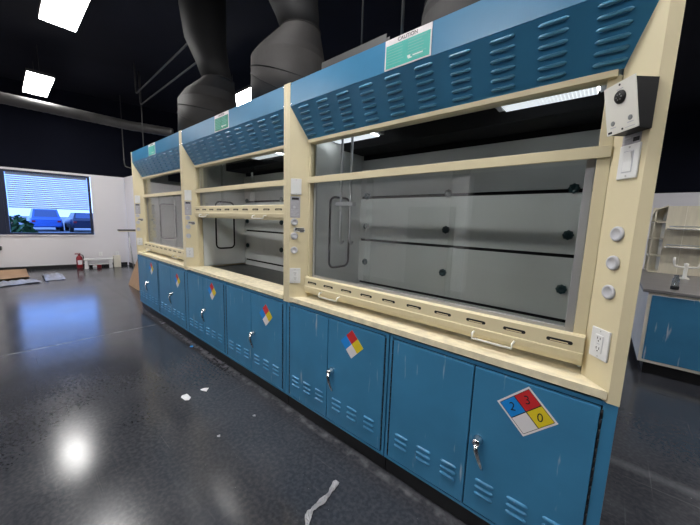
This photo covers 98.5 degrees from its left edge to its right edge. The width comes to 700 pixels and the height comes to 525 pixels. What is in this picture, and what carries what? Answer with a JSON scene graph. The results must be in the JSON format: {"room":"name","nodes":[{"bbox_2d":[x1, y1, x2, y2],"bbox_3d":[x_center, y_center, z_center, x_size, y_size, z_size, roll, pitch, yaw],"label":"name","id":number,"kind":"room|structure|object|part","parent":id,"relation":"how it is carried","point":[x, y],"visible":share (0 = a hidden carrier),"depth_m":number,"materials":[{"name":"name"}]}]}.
{"room":"chemistry laboratory","nodes":[
{"label":"chemistry laboratory","id":0,"kind":"room"},
{"bbox_2d":[0,77,177,267],"bbox_3d":[-6.778,-2.204,8.644,20.000,4.600,0.185,-4,10,-37],"label":"wall","id":1,"kind":"structure","parent":0,"point":[29,139],"depth_m":8.08,"materials":[{"name":"white paint"}]},
{"bbox_2d":[4,171,88,209],"bbox_3d":[-7.846,-1.836,7.872,1.510,0.869,0.035,-4,10,-37],"label":"blind","id":2,"kind":"object","parent":1,"relation":"attached to","point":[17,201],"depth_m":7.83,"materials":[{"name":"white plastic"}]},
{"bbox_2d":[0,169,93,235],"bbox_3d":[-7.905,-1.507,7.819,1.845,1.625,0.131,-4,10,-37],"label":"window","id":3,"kind":"structure","parent":1,"relation":"in","point":[5,229],"depth_m":7.77,"materials":[{"name":"blue glass"}]},
{"bbox_3d":[-7.891,-0.710,7.903,1.810,0.026,0.045,-4,10,-37],"label":"sill","id":4,"kind":"part","parent":3,"relation":"part of","materials":[{"name":"white"}]},
{"bbox_2d":[0,262,127,269],"bbox_3d":[-10.691,0.313,5.912,10.200,0.090,0.013,-4,10,-37],"label":"baseboard","id":5,"kind":"structure","parent":1,"relation":"attached to","point":[122,263],"depth_m":7.99,"materials":[{"name":"black plastic"}]},
{"bbox_2d":[124,176,137,263],"bbox_3d":[-2.482,-0.594,5.455,10.610,2.540,0.150,8,10,40],"label":"wall partition","id":6,"kind":"structure","parent":0,"point":[128,183],"depth_m":8.53,"materials":[{"name":"white paint"}]},
{"bbox_2d":[0,265,699,524],"bbox_3d":[-1.811,0.852,4.856,19.000,0.120,20.000,8,10,40],"label":"floor","id":7,"kind":"structure","parent":0,"point":[97,427],"depth_m":2.07,"materials":[{"name":"grey concrete"}]},
{"bbox_2d":[0,269,29,279],"bbox_3d":[-8.289,0.340,6.294,1.551,0.077,2.150,8,10,40],"label":"cardboard sheet","id":8,"kind":"object","parent":7,"relation":"on","point":[12,273],"visible":1,"depth_m":7.02,"materials":[{"name":"brown cardboard"}]},
{"bbox_2d":[0,279,40,286],"bbox_3d":[-7.301,0.481,5.562,0.712,0.054,2.253,7,9,34],"label":"plastic film","id":9,"kind":"object","parent":7,"relation":"on","point":[20,281],"visible":1,"depth_m":6.26,"materials":[{"name":"white plastic"}]},
{"bbox_2d":[41,272,64,280],"bbox_3d":[-6.870,0.277,6.973,1.000,0.105,0.320,8,10,40],"label":"plastic film","id":10,"kind":"object","parent":7,"relation":"on","point":[56,276],"visible":1,"depth_m":6.86,"materials":[{"name":"white plastic"}]},
{"bbox_2d":[74,253,83,267],"bbox_3d":[-7.374,-0.052,8.223,0.150,0.410,0.143,2,8,3],"label":"fire extinguisher","id":11,"kind":"object","parent":7,"relation":"on","point":[79,260],"visible":1,"depth_m":8.19,"materials":[{"name":"red metal"}]},
{"bbox_2d":[84,257,112,268],"bbox_3d":[-6.975,0.015,8.377,0.620,0.262,0.260,-4,10,-37],"label":"step stool","id":12,"kind":"object","parent":7,"relation":"on","point":[110,263],"visible":1,"depth_m":8.31,"materials":[{"name":"white plastic"}]},
{"bbox_3d":[-7.182,0.043,8.222,0.080,0.235,0.240,-4,10,-37],"label":"leg","id":13,"kind":"part","parent":12,"relation":"part of","materials":[{"name":"white plastic"}]},
{"bbox_3d":[-6.768,0.014,8.536,0.080,0.235,0.240,-4,10,-37],"label":"leg","id":14,"kind":"part","parent":12,"relation":"part of","materials":[{"name":"white plastic"}]},
{"bbox_2d":[113,255,120,266],"bbox_3d":[-6.655,-0.042,8.614,0.100,0.329,0.160,8,10,40],"label":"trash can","id":15,"kind":"object","parent":7,"relation":"on","point":[116,258],"visible":1,"depth_m":8.58,"materials":[{"name":"beige plastic"}]},
{"bbox_2d":[117,229,135,269],"bbox_3d":[-5.517,-0.261,7.546,0.120,1.125,0.420,8,10,40],"label":"push broom","id":16,"kind":"object","parent":7,"relation":"on","point":[118,230],"visible":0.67,"depth_m":7.50,"materials":[{"name":"metal"}]},
{"bbox_3d":[-5.480,-0.235,7.563,0.104,1.071,0.024,-1,8,-19],"label":"broom handle","id":17,"kind":"part","parent":16,"relation":"part of","materials":[{"name":"metal"}]},
{"bbox_2d":[128,258,139,290],"bbox_3d":[-4.189,0.234,6.096,1.271,0.632,0.263,8,10,40],"label":"cardboard box","id":18,"kind":"object","parent":7,"relation":"on","point":[134,280],"visible":0.25,"depth_m":6.26,"materials":[{"name":"brown cardboard"}]},
{"bbox_2d":[137,254,162,319],"bbox_3d":[-2.785,0.323,4.845,0.940,0.868,0.898,8,10,40],"label":"base cabinet","id":19,"kind":"object","parent":7,"relation":"on","point":[147,267],"visible":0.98,"depth_m":4.50,"materials":[{"name":"blue metal"}]},
{"bbox_3d":[-3.207,0.276,4.688,0.408,0.716,0.027,8,10,40],"label":"door","id":20,"kind":"part","parent":19,"relation":"part of","materials":[{"name":"blue metal"}]},
{"bbox_3d":[-2.877,0.325,4.405,0.456,0.716,0.027,8,10,40],"label":"door","id":21,"kind":"part","parent":19,"relation":"part of","materials":[{"name":"blue metal"}]},
{"bbox_2d":[158,261,190,338],"bbox_3d":[-2.060,0.430,4.224,0.968,0.868,0.898,8,10,40],"label":"base cabinet","id":22,"kind":"object","parent":7,"relation":"on","point":[172,278],"visible":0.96,"depth_m":3.88,"materials":[{"name":"blue metal"}]},
{"bbox_2d":[137,252,183,267],"bbox_3d":[-2.438,-0.072,4.429,1.843,0.044,0.693,8,10,40],"label":"countertop","id":23,"kind":"structure","parent":22,"relation":"on","point":[178,262],"depth_m":4.14,"materials":[{"name":"beige stone"}]},
{"bbox_2d":[131,131,185,269],"bbox_3d":[-2.362,-0.830,4.387,1.918,1.561,0.848,8,10,40],"label":"fume hood","id":24,"kind":"object","parent":23,"relation":"on","point":[156,166],"visible":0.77,"depth_m":4.68,"materials":[{"name":"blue metal"}]},
{"bbox_2d":[135,195,139,202],"bbox_3d":[-3.286,-0.977,4.660,0.076,0.115,0.008,1,8,-8],"label":"switch plate","id":25,"kind":"object","parent":24,"relation":"attached to","point":[137,197],"depth_m":4.66,"materials":[{"name":"white plastic"}]},
{"bbox_2d":[137,238,142,244],"bbox_3d":[-3.310,-0.331,4.746,0.080,0.115,0.010,1,8,-8],"label":"wall outlet","id":26,"kind":"object","parent":24,"relation":"attached to","point":[139,240],"depth_m":4.74,"materials":[{"name":"white plastic"}]},
{"bbox_3d":[-3.038,-0.930,4.968,0.122,1.561,0.845,8,10,40],"label":"post","id":27,"kind":"part","parent":24,"relation":"part of","materials":[{"name":"beige metal"}]},
{"bbox_3d":[-2.585,-1.315,4.042,1.848,0.220,0.104,8,10,40],"label":"louvre panel","id":28,"kind":"part","parent":24,"relation":"part of","materials":[{"name":"blue metal"}]},
{"bbox_3d":[-2.563,-0.932,4.135,1.672,0.044,0.036,8,10,40],"label":"rail","id":29,"kind":"part","parent":24,"relation":"part of","materials":[{"name":"beige metal"}]},
{"bbox_3d":[-2.585,-0.173,4.240,1.672,0.126,0.080,8,10,40],"label":"sash rail","id":30,"kind":"part","parent":24,"relation":"part of","materials":[{"name":"beige metal"}]},
{"bbox_3d":[-2.561,-0.585,4.215,1.607,0.770,0.028,8,10,40],"label":"sash","id":31,"kind":"part","parent":24,"relation":"part of","materials":[{"name":"clear glass"}]},
{"bbox_3d":[-1.683,-0.729,3.807,0.122,1.561,0.845,8,10,40],"label":"post","id":32,"kind":"part","parent":24,"relation":"part of","materials":[{"name":"beige metal"}]},
{"bbox_2d":[177,0,236,131],"bbox_3d":[-1.738,-2.598,3.708,0.745,2.154,0.710,2,8,1],"label":"duct","id":33,"kind":"object","parent":24,"relation":"on","point":[204,22],"visible":0.73,"depth_m":3.50,"materials":[{"name":"grey metal"}]},
{"bbox_3d":[-2.495,0.381,4.077,0.440,0.716,0.027,8,10,40],"label":"door","id":34,"kind":"part","parent":22,"relation":"part of","materials":[{"name":"blue metal"}]},
{"bbox_3d":[-2.155,0.432,3.786,0.450,0.716,0.027,8,10,40],"label":"door","id":35,"kind":"part","parent":22,"relation":"part of","materials":[{"name":"blue metal"}]},
{"bbox_2d":[181,394,190,399],"bbox_3d":[-1.359,1.115,2.499,0.121,0.018,0.053,6,9,27],"label":"paper scrap","id":36,"kind":"object","parent":7,"relation":"on","point":[186,396],"visible":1,"depth_m":2.50,"materials":[{"name":"white paper"}]},
{"bbox_2d":[186,265,281,364],"bbox_3d":[-1.336,0.537,3.604,0.940,0.868,0.898,8,10,40],"label":"base cabinet","id":37,"kind":"object","parent":7,"relation":"on","point":[206,304],"visible":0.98,"depth_m":3.25,"materials":[{"name":"blue metal"}]},
{"bbox_3d":[-1.759,0.491,3.446,0.408,0.716,0.027,8,10,40],"label":"door","id":38,"kind":"part","parent":37,"relation":"part of","materials":[{"name":"blue metal"}]},
{"bbox_3d":[-1.583,0.568,3.260,0.062,0.144,0.053,8,10,40],"label":"handle","id":39,"kind":"part","parent":37,"relation":"part of","materials":[{"name":"silver metal"}]},
{"bbox_3d":[-1.429,0.540,3.163,0.456,0.716,0.027,8,10,40],"label":"door","id":40,"kind":"part","parent":37,"relation":"part of","materials":[{"name":"blue metal"}]},
{"bbox_2d":[225,282,288,404],"bbox_3d":[-0.612,0.645,2.983,0.968,0.868,0.898,8,10,40],"label":"base cabinet","id":41,"kind":"object","parent":7,"relation":"on","point":[256,322],"visible":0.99,"depth_m":2.62,"materials":[{"name":"blue metal"}]},
{"bbox_2d":[186,264,282,298],"bbox_3d":[-0.989,0.143,3.188,1.843,0.044,0.693,8,10,40],"label":"countertop","id":42,"kind":"structure","parent":41,"relation":"on","point":[263,280],"depth_m":3.09,"materials":[{"name":"beige stone"}]},
{"bbox_2d":[180,84,286,300],"bbox_3d":[-0.913,-0.615,3.145,1.918,1.561,0.848,8,10,40],"label":"fume hood","id":43,"kind":"object","parent":42,"relation":"on","point":[234,161],"visible":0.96,"depth_m":3.38,"materials":[{"name":"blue metal"}]},
{"bbox_2d":[184,190,191,200],"bbox_3d":[-1.837,-0.762,3.419,0.076,0.115,0.008,1,8,-8],"label":"switch plate","id":44,"kind":"object","parent":43,"relation":"attached to","point":[187,193],"depth_m":3.42,"materials":[{"name":"white plastic"}]},
{"bbox_2d":[186,247,193,256],"bbox_3d":[-1.861,-0.116,3.504,0.080,0.115,0.010,1,8,-8],"label":"wall outlet","id":45,"kind":"object","parent":43,"relation":"attached to","point":[189,250],"depth_m":3.50,"materials":[{"name":"white plastic"}]},
{"bbox_3d":[-1.589,-0.715,3.727,0.122,1.561,0.845,8,10,40],"label":"post","id":46,"kind":"part","parent":43,"relation":"part of","materials":[{"name":"beige metal"}]},
{"bbox_3d":[-1.137,-1.100,2.800,1.848,0.220,0.104,8,10,40],"label":"louvre panel","id":47,"kind":"part","parent":43,"relation":"part of","materials":[{"name":"blue metal"}]},
{"bbox_3d":[-1.119,-0.488,2.927,1.672,0.126,0.080,8,10,40],"label":"sash rail","id":48,"kind":"part","parent":43,"relation":"part of","materials":[{"name":"beige metal"}]},
{"bbox_3d":[-1.114,-0.717,2.893,1.672,0.044,0.036,8,10,40],"label":"rail","id":49,"kind":"part","parent":43,"relation":"part of","materials":[{"name":"beige metal"}]},
{"bbox_3d":[-1.095,-0.900,2.902,1.607,0.770,0.028,8,10,40],"label":"sash","id":50,"kind":"part","parent":43,"relation":"part of","materials":[{"name":"clear glass"}]},
{"bbox_2d":[252,151,283,159],"bbox_3d":[-0.783,-1.054,2.811,0.480,0.128,0.150,8,10,40],"label":"lamp","id":51,"kind":"object","parent":43,"relation":"attached to","point":[279,153],"depth_m":2.80,"materials":[{"name":"white plastic"}]},
{"bbox_3d":[-0.235,-0.514,2.566,0.122,1.561,0.845,8,10,40],"label":"post","id":52,"kind":"part","parent":43,"relation":"part of","materials":[{"name":"beige metal"}]},
{"bbox_2d":[250,0,324,99],"bbox_3d":[-0.530,-2.417,2.658,0.687,2.154,0.686,8,10,40],"label":"duct","id":53,"kind":"object","parent":43,"relation":"on","point":[293,52],"visible":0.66,"depth_m":2.46,"materials":[{"name":"grey metal"}]},
{"bbox_3d":[-1.046,0.596,2.836,0.440,0.716,0.027,8,10,40],"label":"door","id":54,"kind":"part","parent":41,"relation":"part of","materials":[{"name":"blue metal"}]},
{"bbox_3d":[-0.858,0.672,2.638,0.062,0.144,0.053,8,10,40],"label":"handle","id":55,"kind":"part","parent":41,"relation":"part of","materials":[{"name":"silver metal"}]},
{"bbox_3d":[-0.706,0.647,2.544,0.450,0.716,0.027,8,10,40],"label":"door","id":56,"kind":"part","parent":41,"relation":"part of","materials":[{"name":"blue metal"}]},
{"bbox_2d":[305,480,338,524],"bbox_3d":[-0.158,1.275,1.604,0.072,0.012,0.320,5,8,24],"label":"tape strip","id":57,"kind":"object","parent":7,"relation":"on","point":[322,500],"visible":1,"depth_m":1.60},
{"bbox_2d":[286,302,392,468],"bbox_3d":[0.113,0.752,2.362,0.940,0.868,0.898,8,10,40],"label":"base cabinet","id":58,"kind":"object","parent":7,"relation":"on","point":[337,368],"visible":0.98,"depth_m":1.99,"materials":[{"name":"blue metal"}]},
{"bbox_3d":[-0.310,0.706,2.204,0.408,0.716,0.027,8,10,40],"label":"door","id":59,"kind":"part","parent":58,"relation":"part of","materials":[{"name":"blue metal"}]},
{"bbox_3d":[-0.134,0.783,2.018,0.062,0.144,0.053,8,10,40],"label":"handle","id":60,"kind":"part","parent":58,"relation":"part of","materials":[{"name":"silver metal"}]},
{"bbox_3d":[0.020,0.755,1.921,0.456,0.716,0.027,8,10,40],"label":"door","id":61,"kind":"part","parent":58,"relation":"part of","materials":[{"name":"blue metal"}]},
{"bbox_2d":[384,334,617,524],"bbox_3d":[0.837,0.860,1.741,0.968,0.868,0.898,8,10,40],"label":"base cabinet","id":62,"kind":"object","parent":7,"relation":"on","point":[486,443],"visible":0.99,"depth_m":1.37,"materials":[{"name":"blue metal"}]},
{"bbox_3d":[0.402,0.811,1.594,0.440,0.716,0.027,8,10,40],"label":"door","id":63,"kind":"part","parent":62,"relation":"part of","materials":[{"name":"blue metal"}]},
{"bbox_2d":[289,295,606,399],"bbox_3d":[0.460,0.358,1.946,1.843,0.044,0.693,8,10,40],"label":"countertop","id":64,"kind":"structure","parent":62,"relation":"on","point":[558,372],"depth_m":1.46,"materials":[{"name":"beige stone"}]},
{"bbox_2d":[286,0,685,406],"bbox_3d":[0.536,-0.400,1.904,1.918,1.561,0.848,8,10,40],"label":"fume hood","id":65,"kind":"object","parent":64,"relation":"on","point":[460,171],"visible":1,"depth_m":1.66,"materials":[{"name":"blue metal"}]},
{"bbox_2d":[290,268,300,282],"bbox_3d":[-0.412,0.099,2.263,0.080,0.115,0.010,1,8,-8],"label":"wall outlet","id":66,"kind":"object","parent":65,"relation":"attached to","point":[295,273],"depth_m":2.26,"materials":[{"name":"white plastic"}]},
{"bbox_2d":[291,178,301,194],"bbox_3d":[-0.389,-0.547,2.177,0.076,0.115,0.008,1,8,-8],"label":"switch plate","id":67,"kind":"object","parent":65,"relation":"attached to","point":[296,183],"depth_m":2.18,"materials":[{"name":"white plastic"}]},
{"bbox_3d":[-0.141,-0.500,2.485,0.122,1.561,0.845,8,10,40],"label":"post","id":68,"kind":"part","parent":65,"relation":"part of","materials":[{"name":"beige metal"}]},
{"bbox_3d":[-0.147,0.238,2.083,0.186,0.035,0.038,8,10,40],"label":"sash handle","id":69,"kind":"part","parent":65,"relation":"part of","materials":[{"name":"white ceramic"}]},
{"bbox_2d":[332,131,383,143],"bbox_3d":[0.028,-0.934,2.115,0.430,0.128,0.150,8,10,40],"label":"lamp","id":70,"kind":"object","parent":65,"relation":"attached to","point":[376,134],"depth_m":2.08,"materials":[{"name":"white plastic"}]},
{"bbox_3d":[0.147,-0.564,2.567,0.057,0.057,0.025,8,10,40],"label":"baffle knob","id":71,"kind":"part","parent":65,"relation":"part of","materials":[{"name":"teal plastic"}]},
{"bbox_3d":[0.669,0.073,2.179,0.057,0.057,0.025,8,10,40],"label":"baffle knob","id":72,"kind":"part","parent":65,"relation":"part of","materials":[{"name":"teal plastic"}]},
{"bbox_3d":[0.312,0.256,1.757,1.672,0.126,0.080,8,10,40],"label":"sash rail","id":73,"kind":"part","parent":65,"relation":"part of","materials":[{"name":"beige metal"}]},
{"bbox_3d":[0.679,-0.232,2.138,0.057,0.057,0.025,8,10,40],"label":"baffle knob","id":74,"kind":"part","parent":65,"relation":"part of","materials":[{"name":"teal plastic"}]},
{"bbox_3d":[0.687,-0.484,2.104,0.057,0.057,0.025,8,10,40],"label":"baffle knob","id":75,"kind":"part","parent":65,"relation":"part of","materials":[{"name":"grey plastic"}]},
{"bbox_2d":[421,0,479,25],"bbox_3d":[0.738,-2.237,1.636,0.580,2.154,0.580,8,10,40],"label":"duct","id":76,"kind":"object","parent":65,"relation":"on","point":[434,10],"visible":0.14,"depth_m":1.59,"materials":[{"name":"grey metal"}]},
{"bbox_3d":[0.337,-0.155,1.732,1.607,0.770,0.028,8,10,40],"label":"sash","id":77,"kind":"part","parent":65,"relation":"part of","materials":[{"name":"clear glass"}]},
{"bbox_3d":[0.335,-0.502,1.651,1.672,0.044,0.036,8,10,40],"label":"rail","id":78,"kind":"part","parent":65,"relation":"part of","materials":[{"name":"beige metal"}]},
{"bbox_3d":[0.312,-0.885,1.558,1.848,0.220,0.104,8,10,40],"label":"louvre panel","id":79,"kind":"part","parent":65,"relation":"part of","materials":[{"name":"blue metal"}]},
{"bbox_3d":[0.656,0.357,1.395,0.186,0.035,0.038,8,10,40],"label":"sash handle","id":80,"kind":"part","parent":65,"relation":"part of","materials":[{"name":"beige metal"}]},
{"bbox_2d":[496,85,606,111],"bbox_3d":[0.899,-0.804,1.369,0.440,0.128,0.150,8,10,40],"label":"lamp","id":81,"kind":"object","parent":65,"relation":"attached to","point":[591,91],"depth_m":1.36,"materials":[{"name":"white plastic"}]},
{"bbox_3d":[1.204,0.152,1.720,0.057,0.057,0.025,8,10,40],"label":"baffle knob","id":82,"kind":"part","parent":65,"relation":"part of","materials":[{"name":"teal plastic"}]},
{"bbox_3d":[1.214,-0.153,1.679,0.057,0.057,0.025,8,10,40],"label":"baffle knob","id":83,"kind":"part","parent":65,"relation":"part of","materials":[{"name":"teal plastic"}]},
{"bbox_3d":[1.223,-0.405,1.645,0.057,0.057,0.025,8,10,40],"label":"baffle knob","id":84,"kind":"part","parent":65,"relation":"part of","materials":[{"name":"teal plastic"}]},
{"bbox_2d":[589,326,611,362],"bbox_3d":[0.933,0.304,1.128,0.010,0.115,0.080,2,8,-1],"label":"wall outlet","id":85,"kind":"object","parent":65,"relation":"attached to","point":[600,337],"depth_m":1.12,"materials":[{"name":"white plastic"}]},
{"bbox_2d":[616,142,641,179],"bbox_3d":[0.952,-0.346,1.034,0.015,0.115,0.076,2,8,-1],"label":"switch plate","id":86,"kind":"object","parent":65,"relation":"attached to","point":[629,156],"depth_m":1.03,"materials":[{"name":"white plastic"}]},
{"bbox_2d":[604,73,659,136],"bbox_3d":[0.920,-0.512,0.996,0.087,0.158,0.120,2,8,-1],"label":"alarm box","id":87,"kind":"object","parent":65,"relation":"attached to","point":[630,103],"visible":1,"depth_m":0.96,"materials":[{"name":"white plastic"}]},
{"bbox_3d":[0.894,-0.513,0.995,0.034,0.158,0.120,2,8,-1],"label":"plate","id":88,"kind":"part","parent":87,"relation":"part of","materials":[{"name":"white metal"}]},
{"bbox_3d":[1.214,-0.299,1.324,0.122,1.561,0.845,8,10,40],"label":"post","id":89,"kind":"part","parent":65,"relation":"part of","materials":[{"name":"beige metal"}]},
{"bbox_3d":[0.591,0.883,1.396,0.062,0.144,0.053,8,10,40],"label":"handle","id":90,"kind":"part","parent":62,"relation":"part of","materials":[{"name":"silver metal"}]},
{"bbox_3d":[0.742,0.862,1.303,0.450,0.716,0.027,8,10,40],"label":"door","id":91,"kind":"part","parent":62,"relation":"part of","materials":[{"name":"blue metal"}]},
{"bbox_2d":[631,268,699,385],"bbox_3d":[4.802,0.773,3.207,2.665,0.904,2.355,8,10,40],"label":"lab bench","id":92,"kind":"object","parent":7,"relation":"on","point":[665,336],"visible":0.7,"depth_m":3.07,"materials":[{"name":"blue metal"}]},
{"bbox_3d":[4.059,0.818,2.321,2.550,0.685,0.010,8,10,40],"label":"panel","id":93,"kind":"part","parent":92,"relation":"part of","materials":[{"name":"blue metal"}]},
{"bbox_2d":[644,205,699,276],"bbox_3d":[5.331,-0.225,3.732,2.300,0.964,0.673,8,10,40],"label":"rack","id":94,"kind":"object","parent":92,"relation":"on","point":[674,230],"visible":1,"depth_m":4.23,"materials":[{"name":"metal"}]},
{"bbox_2d":[664,246,699,249],"bbox_3d":[5.231,-0.098,3.530,2.160,0.020,0.192,8,10,40],"label":"shelf","id":95,"kind":"object","parent":94,"relation":"attached to","point":[665,247],"depth_m":4.13,"materials":[{"name":"metal"}]},
{"bbox_3d":[5.166,-0.124,3.449,2.160,0.016,0.016,8,10,40],"label":"shelf rail","id":96,"kind":"part","parent":94,"relation":"part of","materials":[{"name":"metal"}]},
{"bbox_2d":[667,228,699,230],"bbox_3d":[5.239,-0.345,3.497,2.160,0.020,0.192,8,10,40],"label":"shelf","id":97,"kind":"object","parent":94,"relation":"attached to","point":[668,229],"depth_m":4.11,"materials":[{"name":"metal"}]},
{"bbox_3d":[5.174,-0.372,3.416,2.160,0.016,0.016,8,10,40],"label":"shelf rail","id":98,"kind":"part","parent":94,"relation":"part of","materials":[{"name":"metal"}]},
{"bbox_2d":[670,279,679,289],"bbox_3d":[3.374,0.204,3.124,0.066,0.150,0.065,8,10,40],"label":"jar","id":99,"kind":"object","parent":92,"relation":"on","point":[673,287],"visible":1,"depth_m":3.11,"materials":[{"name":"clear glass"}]},
{"bbox_2d":[673,257,699,279],"bbox_3d":[4.248,0.079,3.813,0.262,0.271,0.090,8,10,40],"label":"tap","id":100,"kind":"object","parent":92,"relation":"on","point":[685,271],"visible":1,"depth_m":3.81,"materials":[{"name":"white metal"}]},
{"bbox_2d":[0,0,699,113],"bbox_3d":[-1.659,-3.813,4.227,19.000,0.100,20.000,8,10,40],"label":"ceiling","id":101,"kind":"structure","parent":0,"point":[97,59],"depth_m":5.39,"materials":[{"name":"black paint"}]},
{"bbox_2d":[22,45,54,96],"bbox_3d":[-6.273,-3.849,6.027,1.400,0.600,0.380,8,10,40],"label":"ceiling light","id":102,"kind":"object","parent":101,"relation":"hanging from","point":[35,82],"visible":1,"depth_m":5.90,"materials":[{"name":"white plastic"}]},
{"bbox_2d":[23,71,53,96],"bbox_3d":[-6.283,-3.564,6.065,1.380,0.024,0.360,8,10,40],"label":"diffuser","id":103,"kind":"object","parent":102,"relation":"attached to","point":[34,82],"depth_m":5.93,"materials":[{"name":"white plastic"}]},
{"bbox_2d":[37,0,89,31],"bbox_3d":[-3.422,-3.428,3.596,1.400,0.600,0.380,8,10,40],"label":"ceiling light","id":104,"kind":"object","parent":101,"relation":"hanging from","point":[68,14],"visible":1,"depth_m":3.81,"materials":[{"name":"white plastic"}]},
{"bbox_2d":[0,92,173,135],"bbox_3d":[-6.537,-2.906,4.953,0.606,0.256,6.551,8,10,40],"label":"spiral duct","id":105,"kind":"object","parent":101,"relation":"hanging from","point":[5,98],"visible":0.99,"depth_m":6.22,"materials":[{"name":"grey metal"}]},
{"bbox_2d":[119,95,131,168],"bbox_3d":[-5.716,-3.359,7.736,0.964,1.982,0.024,8,10,40],"label":"conduit","id":106,"kind":"object","parent":101,"relation":"hanging from","point":[119,95],"visible":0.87,"depth_m":8.03,"materials":[{"name":"grey metal"}]},
{"bbox_2d":[139,75,143,146],"bbox_3d":[-4.757,-3.211,6.902,0.022,1.990,0.022,-2,9,-27],"label":"conduit","id":107,"kind":"object","parent":101,"relation":"hanging from","point":[139,75],"visible":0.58,"depth_m":6.89,"materials":[{"name":"grey metal"}]},
{"bbox_2d":[133,43,187,93],"bbox_3d":[-3.340,-3.631,5.234,3.029,0.629,0.028,9,10,42],"label":"conduit","id":108,"kind":"object","parent":101,"relation":"attached to","point":[186,44],"visible":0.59,"depth_m":5.41,"materials":[{"name":"grey metal"}]},
{"bbox_2d":[138,62,195,104],"bbox_3d":[-3.355,-3.631,5.527,3.428,0.709,0.028,9,10,41],"label":"conduit","id":109,"kind":"object","parent":101,"relation":"attached to","point":[193,64],"visible":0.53,"depth_m":5.79,"materials":[{"name":"grey metal"}]},
{"bbox_2d":[232,75,250,105],"bbox_3d":[-2.204,-3.754,6.307,1.400,0.600,0.380,8,10,40],"label":"ceiling light","id":110,"kind":"object","parent":101,"relation":"hanging from","point":[243,95],"visible":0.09,"depth_m":6.21,"materials":[{"name":"white plastic"}]},
{"bbox_2d":[236,88,250,105],"bbox_3d":[-2.213,-3.468,6.345,1.380,0.024,0.360,8,10,40],"label":"diffuser","id":111,"kind":"object","parent":110,"relation":"attached to","point":[243,95],"depth_m":6.25,"materials":[{"name":"white"}]},
{"bbox_2d":[322,0,389,68],"bbox_3d":[0.051,-2.381,1.954,0.580,2.000,0.040,8,10,40],"label":"strut","id":112,"kind":"object","parent":101,"relation":"hanging from","point":[363,47],"visible":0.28,"depth_m":2.02,"materials":[{"name":"grey metal"}]},
{"bbox_3d":[0.108,-2.372,1.906,0.011,2.000,0.011,-2,9,-27],"label":"rod","id":113,"kind":"part","parent":112,"relation":"part of","materials":[{"name":"grey metal"}]},
{"bbox_2d":[400,0,404,34],"bbox_3d":[0.343,-2.261,1.712,0.018,2.160,0.018,8,10,40],"label":"conduit","id":114,"kind":"object","parent":101,"relation":"hanging from","point":[403,1],"visible":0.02,"depth_m":1.81,"materials":[{"name":"grey metal"}]},
{"bbox_2d":[642,110,699,268],"bbox_3d":[4.558,-2.253,11.750,19.000,4.600,0.200,8,10,40],"label":"wall","id":115,"kind":"structure","parent":0,"point":[679,165],"depth_m":7.95,"materials":[{"name":"black paint"}]},
{"label":"outside","id":116,"kind":"structure","parent":0,"visible":0},
{"bbox_2d":[11,216,90,232],"bbox_3d":[-50.691,-7.976,58.565,125.800,0.120,140.000,8,10,40],"label":"ground","id":117,"kind":"structure","parent":116,"point":[39,229],"depth_m":26.31,"materials":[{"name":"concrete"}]},
{"bbox_2d":[9,214,38,232],"bbox_3d":[-21.740,-2.401,18.984,2.868,1.624,2.945,8,10,40],"label":"shrub","id":118,"kind":"object","parent":117,"relation":"on","point":[15,226],"visible":0.53,"depth_m":19.10,"materials":[{"name":"green plant"}]},
{"bbox_2d":[27,209,63,230],"bbox_3d":[-24.957,-3.470,24.606,4.462,1.740,1.950,8,10,40],"label":"parked car","id":119,"kind":"object","parent":117,"relation":"on","point":[39,217],"visible":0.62,"depth_m":23.27,"materials":[{"name":"blue paint"}]},
{"bbox_2d":[64,213,93,231],"bbox_3d":[-22.419,-3.374,25.264,4.462,1.540,1.950,8,10,40],"label":"parked car","id":120,"kind":"object","parent":117,"relation":"on","point":[75,220],"visible":0.58,"depth_m":23.72,"materials":[{"name":"blue paint"}]}
]}

